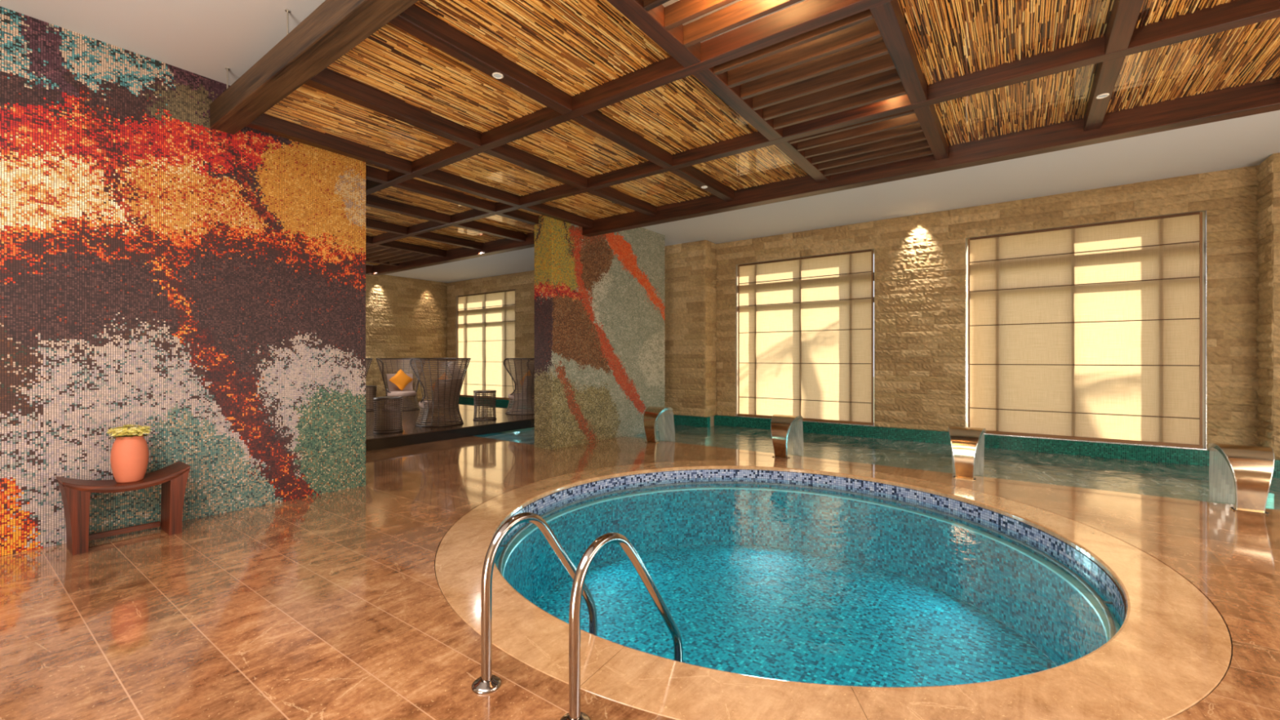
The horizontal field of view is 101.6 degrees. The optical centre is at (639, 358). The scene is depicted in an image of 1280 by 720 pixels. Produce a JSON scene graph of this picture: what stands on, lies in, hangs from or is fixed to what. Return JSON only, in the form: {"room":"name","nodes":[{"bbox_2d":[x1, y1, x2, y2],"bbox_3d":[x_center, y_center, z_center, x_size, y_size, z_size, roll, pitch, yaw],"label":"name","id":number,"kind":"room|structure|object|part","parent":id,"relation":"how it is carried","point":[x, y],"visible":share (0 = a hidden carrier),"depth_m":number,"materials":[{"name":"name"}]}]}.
{"room":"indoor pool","nodes":[
{"label":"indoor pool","id":0,"kind":"room"},
{"bbox_2d":[0,6,365,556],"bbox_3d":[-5.638,-0.605,3.607,0.440,4.310,7.162,0,0,36],"label":"wall","id":1,"kind":"structure","parent":0,"point":[180,277],"depth_m":4.83,"materials":[{"name":"multicoloured tile"}]},
{"bbox_2d":[365,274,447,400],"bbox_3d":[-9.632,-0.155,15.755,0.346,5.210,8.450,0,0,36],"label":"wall","id":2,"kind":"structure","parent":0,"point":[406,317],"depth_m":17.72,"materials":[{"name":"stone"}]},
{"bbox_2d":[534,214,664,449],"bbox_3d":[-0.648,-0.155,10.425,0.440,5.210,3.480,0,0,36],"label":"wall","id":3,"kind":"structure","parent":0,"point":[599,300],"depth_m":9.76,"materials":[{"name":"multicoloured tile"}]},
{"bbox_2d":[0,435,1279,719],"bbox_3d":[-0.359,1.700,2.853,13.950,0.300,12.180,0,0,36],"label":"floor","id":4,"kind":"structure","parent":0,"point":[331,606],"depth_m":3.36,"materials":[{"name":"tile"}]},
{"bbox_2d":[55,461,191,555],"bbox_3d":[-4.416,1.256,4.487,0.374,0.587,0.775,0,0,36],"label":"bench","id":5,"kind":"object","parent":4,"relation":"on","point":[75,493],"visible":0.94,"depth_m":4.40,"materials":[{"name":"red wood"}]},
{"bbox_3d":[-4.572,1.272,4.219,0.297,0.556,0.154,0,0,36],"label":"leg","id":6,"kind":"part","parent":5,"relation":"part of","materials":[{"name":"red wood"}]},
{"bbox_2d":[106,424,151,483],"bbox_3d":[-4.399,0.812,4.501,0.292,0.488,0.292,0,0,36],"label":"flower pot","id":7,"kind":"object","parent":5,"relation":"on","point":[129,457],"visible":1,"depth_m":4.43,"materials":[{"name":"ceramic"}]},
{"bbox_3d":[-4.205,1.272,4.721,0.297,0.556,0.143,0,0,36],"label":"leg","id":8,"kind":"part","parent":5,"relation":"part of","materials":[{"name":"red wood"}]},
{"bbox_2d":[365,400,534,451],"bbox_3d":[-6.830,1.450,12.484,8.070,0.200,6.440,0,0,36],"label":"platform","id":9,"kind":"object","parent":4,"relation":"on","point":[411,434],"visible":0.11,"depth_m":10.62,"materials":[{"name":"brown wood"}]},
{"bbox_2d":[365,358,373,377],"bbox_3d":[-6.333,0.669,11.120,1.085,1.362,1.228,0,0,26],"label":"lounge chair","id":10,"kind":"object","parent":9,"relation":"on","point":[367,366],"visible":0.05,"depth_m":11.25,"materials":[{"name":"beige wicker"}]},
{"bbox_2d":[365,385,377,411],"bbox_3d":[-7.109,1.029,13.568,0.504,0.638,0.504,0,0,36],"label":"table","id":11,"kind":"object","parent":9,"relation":"on","point":[367,387],"visible":0.35,"depth_m":13.46,"materials":[{"name":"wicker"}]},
{"bbox_2d":[373,395,403,433],"bbox_3d":[-4.637,1.029,9.614,0.504,0.638,0.504,0,0,36],"label":"table","id":12,"kind":"object","parent":9,"relation":"on","point":[392,427],"visible":1,"depth_m":9.47,"materials":[{"name":"wicker"}]},
{"bbox_2d":[375,358,425,411],"bbox_3d":[-6.375,0.669,13.926,1.228,1.362,1.085,0,0,-35],"label":"lounge chair","id":13,"kind":"object","parent":9,"relation":"on","point":[393,389],"visible":0.66,"depth_m":13.94,"materials":[{"name":"beige wicker"}]},
{"bbox_2d":[386,373,413,391],"bbox_3d":[-6.469,0.640,14.058,0.650,0.460,0.330,0,0,-35],"label":"cushion","id":14,"kind":"object","parent":13,"relation":"on","point":[391,387],"depth_m":13.94,"materials":[{"name":"beige fabric"}]},
{"bbox_2d":[389,368,413,390],"bbox_3d":[-6.364,0.565,13.912,0.587,0.567,0.205,0,0,-44],"label":"pillow","id":15,"kind":"object","parent":13,"relation":"on","point":[401,380],"visible":1,"depth_m":13.86,"materials":[{"name":"orange fabric"}]},
{"bbox_2d":[386,391,417,396],"bbox_3d":[-6.304,0.926,13.826,0.720,0.128,0.720,0,0,-35],"label":"seat cushion","id":16,"kind":"object","parent":13,"relation":"on","point":[402,393],"depth_m":13.57,"materials":[{"name":"beige fabric"}]},
{"bbox_2d":[409,358,471,426],"bbox_3d":[-4.059,0.669,10.723,1.085,1.362,1.228,0,0,24],"label":"lounge chair","id":17,"kind":"object","parent":9,"relation":"on","point":[446,391],"visible":1,"depth_m":10.41,"materials":[{"name":"wicker"}]},
{"bbox_2d":[418,400,456,407],"bbox_3d":[-4.172,0.926,10.773,0.720,0.128,0.720,0,0,24],"label":"seat cushion","id":18,"kind":"object","parent":17,"relation":"on","point":[423,403],"depth_m":10.44,"materials":[{"name":"beige fabric"}]},
{"bbox_2d":[431,377,462,401],"bbox_3d":[-3.911,0.640,10.659,0.330,0.460,0.650,0,0,24],"label":"cushion","id":19,"kind":"object","parent":17,"relation":"on","point":[444,390],"depth_m":10.45,"materials":[{"name":"beige fabric"}]},
{"bbox_2d":[472,390,496,420],"bbox_3d":[-3.435,1.029,11.561,0.504,0.638,0.504,0,0,36],"label":"table","id":20,"kind":"object","parent":9,"relation":"on","point":[492,400],"visible":1,"depth_m":11.38,"materials":[{"name":"wicker"}]},
{"bbox_2d":[503,358,534,414],"bbox_3d":[-2.800,0.669,12.954,1.085,1.362,1.228,0,0,21],"label":"lounge chair","id":21,"kind":"object","parent":9,"relation":"on","point":[526,394],"visible":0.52,"depth_m":12.59,"materials":[{"name":"beige wicker"}]},
{"bbox_2d":[507,393,534,399],"bbox_3d":[-2.915,0.926,12.997,0.720,0.128,0.720,0,0,21],"label":"seat cushion","id":22,"kind":"object","parent":21,"relation":"on","point":[511,396],"depth_m":12.67,"materials":[{"name":"beige fabric"}]},
{"bbox_2d":[520,369,531,385],"bbox_3d":[-2.817,0.565,12.960,0.205,0.567,0.587,0,0,29],"label":"pillow","id":23,"kind":"object","parent":21,"relation":"on","point":[529,370],"visible":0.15,"depth_m":12.82,"materials":[{"name":"orange fabric"}]},
{"bbox_2d":[520,376,534,394],"bbox_3d":[-2.648,0.640,12.896,0.330,0.460,0.650,0,0,21],"label":"cushion","id":24,"kind":"object","parent":21,"relation":"on","point":[528,387],"depth_m":12.62,"materials":[{"name":"beige fabric"}]},
{"bbox_2d":[475,432,534,444],"bbox_3d":[0.429,2.030,10.703,21.950,0.840,4.880,0,0,36],"label":"basin","id":25,"kind":"object","parent":4,"relation":"in","point":[531,438],"depth_m":16.11,"materials":[{"name":"blue liquid"}]},
{"bbox_2d":[458,403,1279,508],"bbox_3d":[0.373,1.585,10.622,21.945,0.001,4.673,0,0,36],"label":"water","id":26,"kind":"object","parent":25,"relation":"in","point":[702,429],"visible":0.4,"depth_m":8.95,"materials":[{"name":"teal liquid"}]},
{"bbox_2d":[643,406,675,443],"bbox_3d":[0.349,1.246,9.823,0.432,0.677,0.613,0,0,36],"label":"fountain","id":27,"kind":"object","parent":26,"relation":"on","point":[651,414],"visible":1,"depth_m":9.62,"materials":[{"name":"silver metal"}]},
{"bbox_3d":[0.306,1.231,9.765,0.416,0.645,0.470,0,0,36],"label":"spout","id":28,"kind":"part","parent":27,"relation":"part of","materials":[{"name":"gold metal"}]},
{"bbox_2d":[770,414,803,458],"bbox_3d":[2.342,1.246,8.364,0.432,0.677,0.613,0,0,36],"label":"fountain","id":29,"kind":"object","parent":26,"relation":"on","point":[780,424],"visible":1,"depth_m":8.16,"materials":[{"name":"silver metal"}]},
{"bbox_2d":[948,426,986,480],"bbox_3d":[4.319,1.246,6.917,0.432,0.677,0.613,0,0,36],"label":"fountain","id":30,"kind":"object","parent":26,"relation":"on","point":[965,441],"visible":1,"depth_m":6.71,"materials":[{"name":"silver metal"}]},
{"bbox_3d":[4.191,1.547,6.742,0.250,0.006,0.110,0,0,36],"label":"plate","id":31,"kind":"part","parent":30,"relation":"part of","materials":[{"name":"gold metal"}]},
{"bbox_2d":[1208,443,1275,515],"bbox_3d":[6.304,1.246,5.464,0.432,0.677,0.613,0,0,36],"label":"fountain","id":32,"kind":"object","parent":26,"relation":"on","point":[1251,467],"visible":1,"depth_m":5.26,"materials":[{"name":"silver metal"}]},
{"bbox_3d":[6.176,1.547,5.289,0.250,0.006,0.110,0,0,36],"label":"plate","id":33,"kind":"part","parent":32,"relation":"part of","materials":[{"name":"gold metal"}]},
{"bbox_2d":[471,511,597,694],"bbox_3d":[-0.515,1.467,2.767,0.136,1.365,0.857,0,0,36],"label":"handrail","id":34,"kind":"object","parent":4,"relation":"on","point":[487,683],"visible":0.88,"depth_m":2.48,"materials":[{"name":"silver metal"}]},
{"bbox_2d":[560,532,683,719],"bbox_3d":[-0.045,1.475,2.529,0.136,1.350,0.921,0,0,36],"label":"handrail","id":35,"kind":"object","parent":4,"relation":"on","point":[575,713],"visible":0.93,"depth_m":2.25,"materials":[{"name":"silver metal"}]},
{"bbox_2d":[494,469,1124,687],"bbox_3d":[1.208,2.138,5.003,5.060,1.085,5.060,0,0,36],"label":"pool","id":36,"kind":"object","parent":4,"relation":"in","point":[806,606],"visible":0.61,"depth_m":5.75,"materials":[{"name":"blue tile"}]},
{"bbox_2d":[497,480,1116,640],"bbox_3d":[1.208,1.775,5.003,5.020,0.034,5.020,0,0,36],"label":"tile border","id":37,"kind":"object","parent":36,"relation":"attached to","point":[1113,632],"visible":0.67,"depth_m":5.79,"materials":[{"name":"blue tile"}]},
{"bbox_2d":[434,460,1232,719],"bbox_3d":[1.208,1.575,5.003,5.920,0.050,5.920,0,0,36],"label":"pool coping","id":38,"kind":"object","parent":36,"relation":"on","point":[1171,648],"visible":0.93,"depth_m":2.68,"materials":[{"name":"stone"}]},
{"bbox_2d":[0,0,1279,283],"bbox_3d":[-2.630,-2.860,6.777,22.250,0.200,15.830,0,0,36],"label":"ceiling","id":39,"kind":"structure","parent":0,"point":[202,37],"depth_m":7.15,"materials":[{"name":"grey paint"}]},
{"bbox_2d":[209,0,1279,275],"bbox_3d":[-1.742,-2.505,6.771,17.610,0.510,5.610,0,0,36],"label":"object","id":40,"kind":"structure","parent":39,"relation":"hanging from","point":[603,117],"depth_m":4.79,"materials":[{"name":"brown wood"}]},
{"bbox_3d":[-3.924,-2.620,4.966,0.034,0.280,0.036,0,0,36],"label":"hanger rod","id":41,"kind":"part","parent":40,"relation":"part of","materials":[{"name":"silver metal"}]},
{"bbox_3d":[-2.795,-2.620,4.140,0.034,0.280,0.036,0,0,36],"label":"hanger rod","id":42,"kind":"part","parent":40,"relation":"part of","materials":[{"name":"silver metal"}]},
{"bbox_3d":[-2.888,-2.492,5.485,1.290,0.035,1.820,0,0,36],"label":"reed panel","id":43,"kind":"part","parent":40,"relation":"part of","materials":[{"name":"brown wicker"}]},
{"bbox_3d":[-7.093,-2.493,12.955,1.160,0.035,1.610,0,0,36],"label":"reed panel","id":44,"kind":"part","parent":40,"relation":"part of","materials":[{"name":"brown wicker"}]},
{"bbox_3d":[-5.454,-2.493,9.624,1.240,0.035,1.670,0,0,36],"label":"reed panel","id":45,"kind":"part","parent":40,"relation":"part of","materials":[{"name":"brown wicker"}]},
{"bbox_3d":[-3.267,-2.493,6.635,0.490,0.034,0.410,0,0,36],"label":"reed panel","id":46,"kind":"part","parent":40,"relation":"part of","materials":[{"name":"brown wicker"}]},
{"bbox_3d":[-4.364,-2.493,8.827,1.280,0.035,1.670,0,0,36],"label":"reed panel","id":47,"kind":"part","parent":40,"relation":"part of","materials":[{"name":"brown wicker"}]},
{"bbox_3d":[-3.328,-2.492,8.068,1.110,0.036,1.670,0,0,36],"label":"reed panel","id":48,"kind":"part","parent":40,"relation":"part of","materials":[{"name":"brown wicker"}]},
{"bbox_3d":[-4.438,-2.493,11.012,1.240,0.035,1.610,0,0,36],"label":"reed panel","id":49,"kind":"part","parent":40,"relation":"part of","materials":[{"name":"brown wicker"}]},
{"bbox_3d":[-1.775,-2.493,4.670,1.290,0.035,1.820,0,0,36],"label":"reed panel","id":50,"kind":"part","parent":40,"relation":"part of","materials":[{"name":"brown"}]},
{"bbox_3d":[-2.605,-2.493,7.539,0.490,0.035,1.670,0,0,36],"label":"reed panel","id":51,"kind":"part","parent":40,"relation":"part of","materials":[{"name":"brown wicker"}]},
{"bbox_3d":[-3.349,-2.493,10.214,1.280,0.035,1.610,0,0,36],"label":"reed panel","id":52,"kind":"part","parent":40,"relation":"part of","materials":[{"name":"brown"}]},
{"bbox_2d":[492,72,503,79],"bbox_3d":[-1.177,-2.339,4.319,0.090,0.008,0.090,0,0,36],"label":"recessed light","id":53,"kind":"object","parent":40,"relation":"attached to","point":[496,75],"visible":1,"depth_m":4.32,"materials":[{"name":"beige"}]},
{"bbox_3d":[-1.810,-2.492,6.957,1.290,0.036,1.670,0,0,36],"label":"reed panel","id":54,"kind":"part","parent":40,"relation":"part of","materials":[{"name":"brown wicker"}]},
{"bbox_3d":[-2.312,-2.493,9.456,1.110,0.035,1.610,0,0,36],"label":"reed panel","id":55,"kind":"part","parent":40,"relation":"part of","materials":[{"name":"brown wicker"}]},
{"bbox_3d":[-1.589,-2.493,8.927,0.490,0.034,1.610,0,0,36],"label":"reed panel","id":56,"kind":"part","parent":40,"relation":"part of","materials":[{"name":"brown wicker"}]},
{"bbox_3d":[-0.665,-2.492,3.857,1.280,0.035,1.820,0,0,36],"label":"reed panel","id":57,"kind":"part","parent":40,"relation":"part of","materials":[{"name":"brown"}]},
{"bbox_3d":[-0.697,-2.493,6.142,1.290,0.035,1.670,0,0,36],"label":"reed panel","id":58,"kind":"part","parent":40,"relation":"part of","materials":[{"name":"brown wicker"}]},
{"bbox_3d":[-0.795,-2.492,8.345,1.290,0.036,1.610,0,0,36],"label":"reed panel","id":59,"kind":"part","parent":40,"relation":"part of","materials":[{"name":"brown wicker"}]},
{"bbox_3d":[0.319,-2.492,7.530,1.290,0.035,1.610,0,0,36],"label":"reed panel","id":60,"kind":"part","parent":40,"relation":"part of","materials":[{"name":"brown wicker"}]},
{"bbox_3d":[0.413,-2.492,5.330,1.280,0.035,1.670,0,0,36],"label":"reed panel","id":61,"kind":"part","parent":40,"relation":"part of","materials":[{"name":"brown"}]},
{"bbox_3d":[1.429,-2.492,6.718,1.280,0.035,1.610,0,0,36],"label":"reed panel","id":62,"kind":"part","parent":40,"relation":"part of","materials":[{"name":"brown"}]},
{"bbox_3d":[2.612,-2.492,3.721,1.250,0.035,1.670,0,0,36],"label":"reed panel","id":63,"kind":"part","parent":40,"relation":"part of","materials":[{"name":"brown"}]},
{"bbox_3d":[3.627,-2.493,5.109,1.250,0.034,1.610,0,0,36],"label":"reed panel","id":64,"kind":"part","parent":40,"relation":"part of","materials":[{"name":"brown wicker"}]},
{"bbox_2d":[1096,93,1109,98],"bbox_3d":[4.124,-2.339,4.652,0.090,0.008,0.090,0,0,36],"label":"recessed light","id":65,"kind":"object","parent":40,"relation":"attached to","point":[1105,95],"visible":1,"depth_m":4.65,"materials":[{"name":"beige plastic"}]},
{"bbox_3d":[3.705,-2.493,2.921,1.280,0.035,1.670,0,0,36],"label":"reed panel","id":66,"kind":"part","parent":40,"relation":"part of","materials":[{"name":"brown wicker"}]},
{"bbox_3d":[4.721,-2.493,4.309,1.280,0.034,1.610,0,0,36],"label":"reed panel","id":67,"kind":"part","parent":40,"relation":"part of","materials":[{"name":"brown wicker"}]},
{"bbox_2d":[446,152,1279,510],"bbox_3d":[1.694,-0.155,12.685,22.250,5.210,1.146,0,0,36],"label":"wall","id":68,"kind":"structure","parent":0,"point":[921,261],"depth_m":9.70,"materials":[{"name":"stone"}]},
{"bbox_2d":[457,296,509,399],"bbox_3d":[-5.276,-0.449,17.850,3.200,3.603,0.187,0,0,36],"label":"window","id":69,"kind":"structure","parent":68,"relation":"in","point":[467,396],"depth_m":18.48,"materials":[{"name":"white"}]},
{"bbox_2d":[457,289,515,397],"bbox_3d":[-5.286,-0.473,17.840,3.079,3.533,0.032,0,0,36],"label":"blind","id":70,"kind":"object","parent":69,"relation":"attached to","point":[486,321],"visible":0.89,"depth_m":17.76,"materials":[{"name":"brown fabric"}]},
{"bbox_3d":[-5.284,-2.223,17.839,3.076,0.035,0.030,0,0,36],"label":"head rail","id":71,"kind":"part","parent":70,"relation":"part of","materials":[{"name":"brown fabric"}]},
{"bbox_2d":[735,249,874,426],"bbox_3d":[3.515,-0.428,11.417,3.033,3.563,0.187,0,0,36],"label":"window","id":72,"kind":"structure","parent":68,"relation":"in","point":[868,424],"depth_m":11.19,"materials":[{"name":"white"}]},
{"bbox_2d":[738,249,871,422],"bbox_3d":[3.505,-0.454,11.406,2.912,3.493,0.032,0,0,36],"label":"blind","id":73,"kind":"object","parent":72,"relation":"attached to","point":[805,348],"visible":1,"depth_m":11.29,"materials":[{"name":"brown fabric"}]},
{"bbox_3d":[3.507,-2.183,11.406,2.909,0.035,0.030,0,0,36],"label":"head rail","id":74,"kind":"part","parent":73,"relation":"part of","materials":[{"name":"brown fabric"}]},
{"bbox_2d":[454,396,1279,493],"bbox_3d":[1.643,1.577,12.361,21.950,0.447,0.670,0,0,36],"label":"swimming pool","id":75,"kind":"object","parent":68,"relation":"attached to","point":[1151,454],"visible":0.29,"depth_m":9.09,"materials":[{"name":"green liquid"}]},
{"bbox_2d":[968,209,1207,449],"bbox_3d":[7.223,-0.428,8.703,3.043,3.563,0.187,0,0,36],"label":"window","id":76,"kind":"structure","parent":68,"relation":"in","point":[1200,446],"depth_m":8.01,"materials":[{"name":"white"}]},
{"bbox_2d":[969,211,1199,444],"bbox_3d":[7.213,-0.454,8.692,2.922,3.493,0.032,0,0,36],"label":"blind","id":77,"kind":"object","parent":76,"relation":"attached to","point":[1088,331],"visible":1,"depth_m":8.57,"materials":[{"name":"brown fabric"}]},
{"bbox_3d":[7.215,-2.183,8.692,2.919,0.035,0.030,0,0,36],"label":"head rail","id":78,"kind":"part","parent":77,"relation":"part of","materials":[{"name":"brown fabric"}]},
{"label":"outside","id":79,"kind":"structure","parent":0,"visible":0},
{"bbox_2d":[873,377,874,422],"bbox_3d":[17.162,1.950,31.915,90.000,0.001,48.220,0,0,36],"label":"ground","id":80,"kind":"structure","parent":79,"point":[873,377],"depth_m":24.57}
]}

